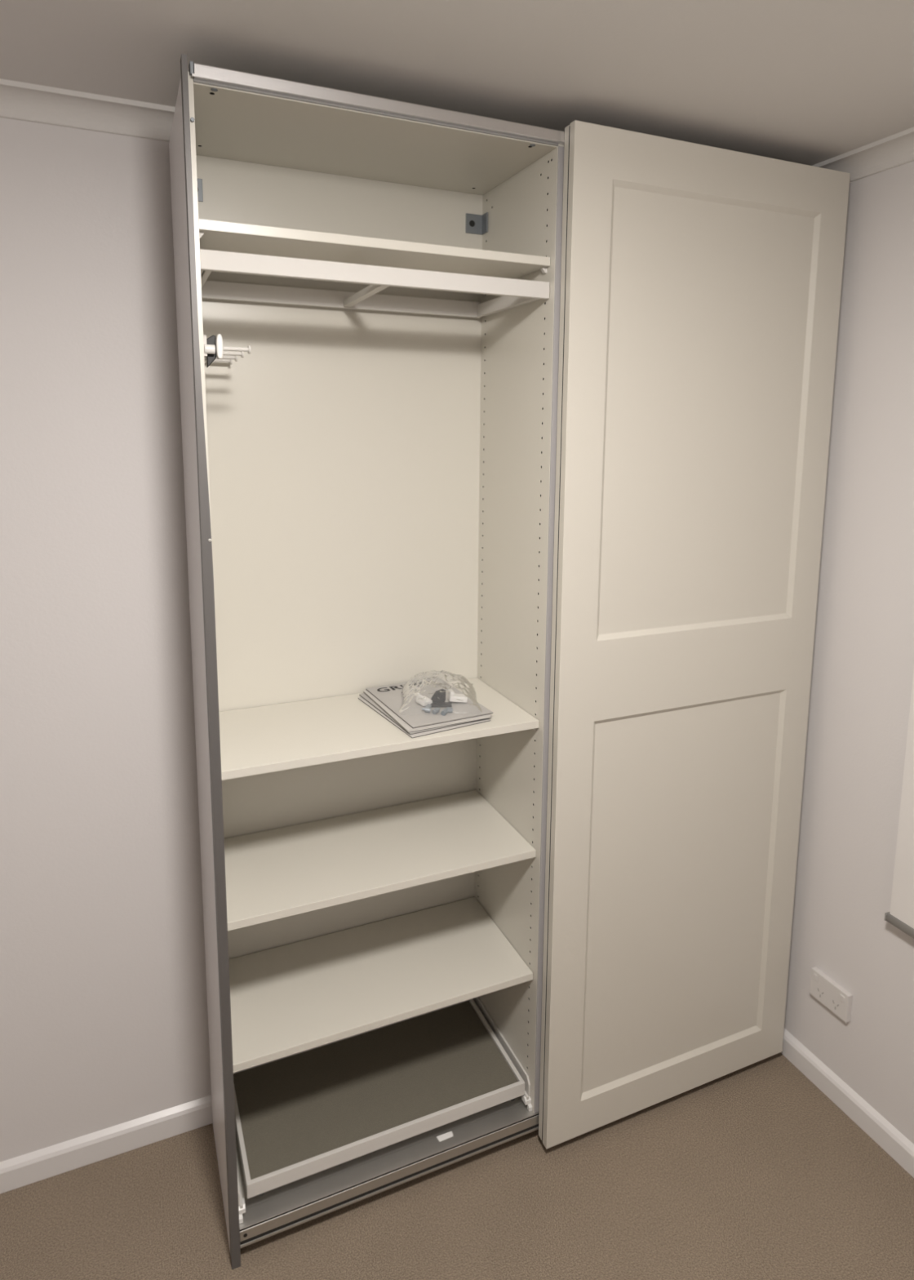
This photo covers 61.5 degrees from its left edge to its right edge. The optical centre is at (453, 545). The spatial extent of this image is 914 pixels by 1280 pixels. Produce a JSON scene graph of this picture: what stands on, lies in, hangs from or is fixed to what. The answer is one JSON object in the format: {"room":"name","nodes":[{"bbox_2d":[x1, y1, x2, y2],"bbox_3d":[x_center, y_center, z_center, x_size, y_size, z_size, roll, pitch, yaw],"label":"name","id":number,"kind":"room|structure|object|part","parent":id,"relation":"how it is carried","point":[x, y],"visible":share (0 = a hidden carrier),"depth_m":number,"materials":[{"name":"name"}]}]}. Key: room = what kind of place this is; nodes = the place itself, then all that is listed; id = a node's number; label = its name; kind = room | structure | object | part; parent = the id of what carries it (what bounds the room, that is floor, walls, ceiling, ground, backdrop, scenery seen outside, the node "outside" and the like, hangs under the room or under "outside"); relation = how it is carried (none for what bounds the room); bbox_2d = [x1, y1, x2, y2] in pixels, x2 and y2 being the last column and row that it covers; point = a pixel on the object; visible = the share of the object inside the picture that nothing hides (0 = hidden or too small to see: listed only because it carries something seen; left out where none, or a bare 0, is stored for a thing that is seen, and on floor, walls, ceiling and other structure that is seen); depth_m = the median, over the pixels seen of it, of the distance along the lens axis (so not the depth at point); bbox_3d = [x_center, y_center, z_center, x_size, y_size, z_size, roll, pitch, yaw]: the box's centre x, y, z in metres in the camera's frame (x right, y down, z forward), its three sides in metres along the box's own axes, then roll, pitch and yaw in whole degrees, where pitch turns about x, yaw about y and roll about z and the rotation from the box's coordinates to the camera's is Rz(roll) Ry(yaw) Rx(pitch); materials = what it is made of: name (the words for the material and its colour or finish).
{"room":"bedroom","nodes":[
{"label":"bedroom","id":0,"kind":"room"},
{"bbox_2d":[0,117,211,1161],"bbox_3d":[-0.975,0.296,1.710,4.025,2.422,0.100,-3,9,-23],"label":"wall","id":1,"kind":"structure","parent":0,"point":[104,1015],"depth_m":1.72,"materials":[{"name":"white paint"}]},
{"bbox_2d":[0,78,175,142],"bbox_3d":[-0.937,-0.865,1.466,3.825,0.052,0.054,-3,9,-23],"label":"trim","id":2,"kind":"structure","parent":1,"relation":"attached to","point":[19,100],"depth_m":1.55,"materials":[{"name":"white paint"}]},
{"bbox_2d":[0,1094,212,1193],"bbox_3d":[-0.960,1.468,1.829,3.825,0.070,0.015,-3,9,-23],"label":"baseboard","id":3,"kind":"structure","parent":1,"relation":"attached to","point":[41,1164],"depth_m":1.87,"materials":[{"name":"white paint"}]},
{"bbox_2d":[0,1053,913,1279],"bbox_3d":[-0.314,1.756,0.354,4.025,0.060,3.485,-3,9,-23],"label":"floor","id":4,"kind":"structure","parent":0,"point":[753,1171],"depth_m":1.75,"materials":[{"name":"carpet"}]},
{"bbox_2d":[168,53,850,1270],"bbox_3d":[0.166,0.296,1.901,1.508,2.382,0.418,-3,9,-23],"label":"wardrobe","id":5,"kind":"object","parent":4,"relation":"on","point":[539,417],"visible":1,"depth_m":1.82,"materials":[{"name":"white wood"}]},
{"bbox_3d":[-0.528,0.342,1.634,0.017,2.360,0.367,-3,9,-23],"label":"panel","id":6,"kind":"part","parent":5,"relation":"part of","materials":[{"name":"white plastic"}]},
{"bbox_3d":[-0.458,0.355,1.471,0.018,2.382,0.028,-3,9,-23],"label":"trim","id":7,"kind":"part","parent":5,"relation":"part of","materials":[{"name":"grey metal"}]},
{"bbox_3d":[-0.434,-0.370,1.427,0.012,0.045,0.020,-3,9,-23],"label":"knob","id":8,"kind":"part","parent":5,"relation":"part of","materials":[{"name":"white plastic"}]},
{"bbox_3d":[-0.263,0.298,1.940,0.714,2.356,0.006,-3,9,-23],"label":"panel","id":9,"kind":"part","parent":5,"relation":"part of","materials":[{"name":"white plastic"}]},
{"bbox_2d":[199,218,550,279],"bbox_3d":[-0.187,-0.608,1.643,0.712,0.018,0.338,-3,9,-23],"label":"shelf","id":10,"kind":"object","parent":5,"relation":"attached to","point":[215,235],"depth_m":1.53,"materials":[{"name":"white wood"}]},
{"bbox_3d":[-0.124,-0.527,1.504,0.712,0.034,0.014,-3,9,-23],"label":"pull out frame","id":11,"kind":"part","parent":5,"relation":"part of","materials":[{"name":"white metal"}]},
{"bbox_3d":[-0.183,-0.835,1.603,0.714,0.017,0.358,-3,9,-23],"label":"panel","id":12,"kind":"part","parent":5,"relation":"part of","materials":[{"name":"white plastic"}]},
{"bbox_3d":[0.235,-0.841,1.596,1.483,0.022,0.042,-3,9,-23],"label":"rail","id":13,"kind":"part","parent":5,"relation":"part of","materials":[{"name":"silver metal"}]},
{"bbox_3d":[-0.209,1.417,1.961,0.714,0.018,0.304,-3,9,-23],"label":"panel","id":14,"kind":"part","parent":5,"relation":"part of","materials":[{"name":"white plastic"}]},
{"bbox_2d":[218,678,539,780],"bbox_3d":[-0.194,0.409,1.793,0.712,0.018,0.338,-3,9,-23],"label":"shelf","id":15,"kind":"object","parent":5,"relation":"attached to","point":[271,735],"depth_m":1.72,"materials":[{"name":"white wood"}]},
{"bbox_2d":[223,790,536,931],"bbox_3d":[-0.196,0.728,1.840,0.712,0.018,0.338,-3,9,-23],"label":"shelf","id":16,"kind":"object","parent":5,"relation":"attached to","point":[287,868],"depth_m":1.82,"materials":[{"name":"white wood"}]},
{"bbox_2d":[228,897,533,1072],"bbox_3d":[-0.198,1.046,1.887,0.712,0.018,0.338,-3,9,-23],"label":"shelf","id":17,"kind":"object","parent":5,"relation":"attached to","point":[295,994],"depth_m":1.86,"materials":[{"name":"white wood"}]},
{"bbox_2d":[233,996,532,1223],"bbox_3d":[-0.196,1.366,1.924,0.713,0.078,0.339,-3,9,-23],"label":"tray","id":18,"kind":"object","parent":5,"relation":"on","point":[317,1125],"depth_m":1.87,"materials":[{"name":"white metal"}]},
{"bbox_3d":[0.215,1.430,1.947,1.479,0.049,0.060,-3,9,-23],"label":"rail","id":19,"kind":"part","parent":5,"relation":"part of","materials":[{"name":"silver metal"}]},
{"bbox_2d":[358,697,490,737],"bbox_3d":[-0.075,0.391,1.844,0.205,0.003,0.290,-5,10,-30],"label":"booklet","id":20,"kind":"object","parent":5,"relation":"on","point":[418,735],"visible":0.23,"depth_m":1.74,"materials":[{"name":"grey paper"}]},
{"bbox_2d":[359,693,488,734],"bbox_3d":[-0.075,0.386,1.855,0.205,0.003,0.290,-4,10,-29],"label":"booklet","id":21,"kind":"object","parent":20,"relation":"on","point":[363,695],"visible":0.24,"depth_m":1.77,"materials":[{"name":"grey paper"}]},
{"bbox_2d":[363,689,491,733],"bbox_3d":[-0.069,0.382,1.857,0.209,0.005,0.292,-4,9,-26],"label":"booklet","id":22,"kind":"object","parent":21,"relation":"on","point":[406,726],"visible":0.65,"depth_m":1.75,"materials":[{"name":"grey paper"}]},
{"bbox_2d":[365,676,493,728],"bbox_3d":[-0.064,0.376,1.867,0.205,0.003,0.290,-4,9,-27],"label":"booklet","id":23,"kind":"object","parent":22,"relation":"on","point":[389,695],"visible":0.68,"depth_m":1.82,"materials":[{"name":"grey"}]},
{"bbox_2d":[399,670,482,712],"bbox_3d":[-0.036,0.344,1.863,0.194,0.059,0.221,0,8,-5],"label":"plastic bag","id":24,"kind":"object","parent":23,"relation":"on","point":[405,694],"visible":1,"depth_m":1.85,"materials":[{"name":"plastic"}]},
{"bbox_2d":[415,693,432,706],"bbox_3d":[-0.069,0.366,1.831,0.029,0.027,0.034,-7,11,-39],"label":"guide","id":25,"kind":"object","parent":24,"relation":"in","point":[424,702],"visible":0.9,"depth_m":1.82,"materials":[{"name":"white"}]},
{"bbox_2d":[422,706,431,712],"bbox_3d":[-0.062,0.381,1.781,0.021,0.014,0.012,1,8,5],"label":"fitting","id":26,"kind":"object","parent":24,"relation":"in","point":[427,709],"visible":1,"depth_m":1.78,"materials":[{"name":"silver metal"}]},
{"bbox_2d":[431,707,440,714],"bbox_3d":[-0.038,0.382,1.776,0.012,0.014,0.021,8,11,42],"label":"fitting","id":27,"kind":"object","parent":24,"relation":"in","point":[436,710],"visible":1,"depth_m":1.77,"materials":[{"name":"silver metal"}]},
{"bbox_2d":[431,688,452,706],"bbox_3d":[-0.029,0.361,1.824,0.052,0.036,0.028,0,8,-1],"label":"steel angle","id":28,"kind":"object","parent":24,"relation":"in","point":[440,701],"visible":0.97,"depth_m":1.83,"materials":[{"name":"grey metal"}]},
{"bbox_3d":[-0.036,0.360,1.836,0.038,0.036,0.004,0,8,-1],"label":"upright plate","id":29,"kind":"part","parent":28,"relation":"part of","materials":[{"name":"grey metal"}]},
{"bbox_3d":[-0.028,0.378,1.824,0.050,0.004,0.024,0,8,-1],"label":"foot plate","id":30,"kind":"part","parent":28,"relation":"part of","materials":[{"name":"grey metal"}]},
{"bbox_2d":[440,708,448,715],"bbox_3d":[-0.019,0.383,1.770,0.012,0.014,0.021,4,9,24],"label":"fitting","id":31,"kind":"object","parent":24,"relation":"in","point":[445,711],"visible":1,"depth_m":1.76,"materials":[{"name":"silver metal"}]},
{"bbox_2d":[446,706,453,712],"bbox_3d":[-0.011,0.381,1.780,0.021,0.014,0.012,-2,9,-15],"label":"fitting","id":32,"kind":"object","parent":24,"relation":"in","point":[450,709],"visible":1,"depth_m":1.78,"materials":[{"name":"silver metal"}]},
{"bbox_2d":[447,688,467,702],"bbox_3d":[0.011,0.362,1.854,0.045,0.031,0.038,-1,9,-9],"label":"guide","id":33,"kind":"object","parent":24,"relation":"in","point":[451,696],"visible":0.98,"depth_m":1.84,"materials":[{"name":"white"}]},
{"bbox_3d":[0.144,0.285,1.918,0.018,2.322,0.367,-3,9,-23],"label":"panel","id":34,"kind":"part","parent":5,"relation":"part of","materials":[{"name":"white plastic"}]},
{"bbox_3d":[0.585,0.291,1.863,0.768,2.349,0.019,-3,9,-23],"label":"sliding door","id":35,"kind":"part","parent":5,"relation":"part of","materials":[{"name":"white wood"}]},
{"bbox_2d":[0,0,913,165],"bbox_3d":[-0.298,-0.710,-0.011,4.025,0.080,3.485,-3,9,-23],"label":"ceiling","id":36,"kind":"structure","parent":0,"point":[811,82],"depth_m":1.36,"materials":[{"name":"white paint"}]},
{"bbox_2d":[784,160,913,1144],"bbox_3d":[1.516,0.433,0.896,0.100,2.422,3.385,-3,9,-23],"label":"wall","id":37,"kind":"structure","parent":0,"point":[863,663],"depth_m":1.90,"materials":[{"name":"white paint"}]},
{"bbox_2d":[809,966,853,1022],"bbox_3d":[1.004,1.193,2.044,0.019,0.077,0.117,-3,9,-23],"label":"power outlet","id":38,"kind":"object","parent":37,"relation":"attached to","point":[833,995],"visible":1,"depth_m":2.03,"materials":[{"name":"white plastic"}]},
{"bbox_2d":[813,973,817,982],"bbox_3d":[0.980,1.167,2.076,0.003,0.017,0.013,-3,9,-23],"label":"switch","id":39,"kind":"object","parent":38,"relation":"attached to","point":[815,975],"depth_m":2.07,"materials":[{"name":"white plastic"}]},
{"bbox_2d":[840,994,844,1002],"bbox_3d":[1.014,1.179,1.999,0.003,0.017,0.013,-3,9,-23],"label":"switch","id":40,"kind":"object","parent":38,"relation":"attached to","point":[842,996],"depth_m":2.00,"materials":[{"name":"white plastic"}]},
{"bbox_2d":[780,1028,913,1177],"bbox_3d":[1.439,1.594,1.084,0.015,0.070,3.270,-3,9,-23],"label":"baseboard","id":41,"kind":"structure","parent":37,"relation":"attached to","point":[899,1147],"depth_m":2.00,"materials":[{"name":"white paint"}]},
{"bbox_2d":[813,126,913,182],"bbox_3d":[1.444,-0.738,0.714,0.054,0.052,3.231,-3,9,-23],"label":"trim","id":42,"kind":"structure","parent":37,"relation":"attached to","point":[897,149],"depth_m":1.78,"materials":[{"name":"white paint"}]},
{"bbox_2d":[884,670,913,938],"bbox_3d":[1.271,0.163,1.236,0.055,1.646,1.098,-3,9,-23],"label":"roller blind","id":43,"kind":"object","parent":37,"relation":"attached to","point":[901,915],"visible":1,"depth_m":1.79,"materials":[{"name":"white fabric"}]}
]}

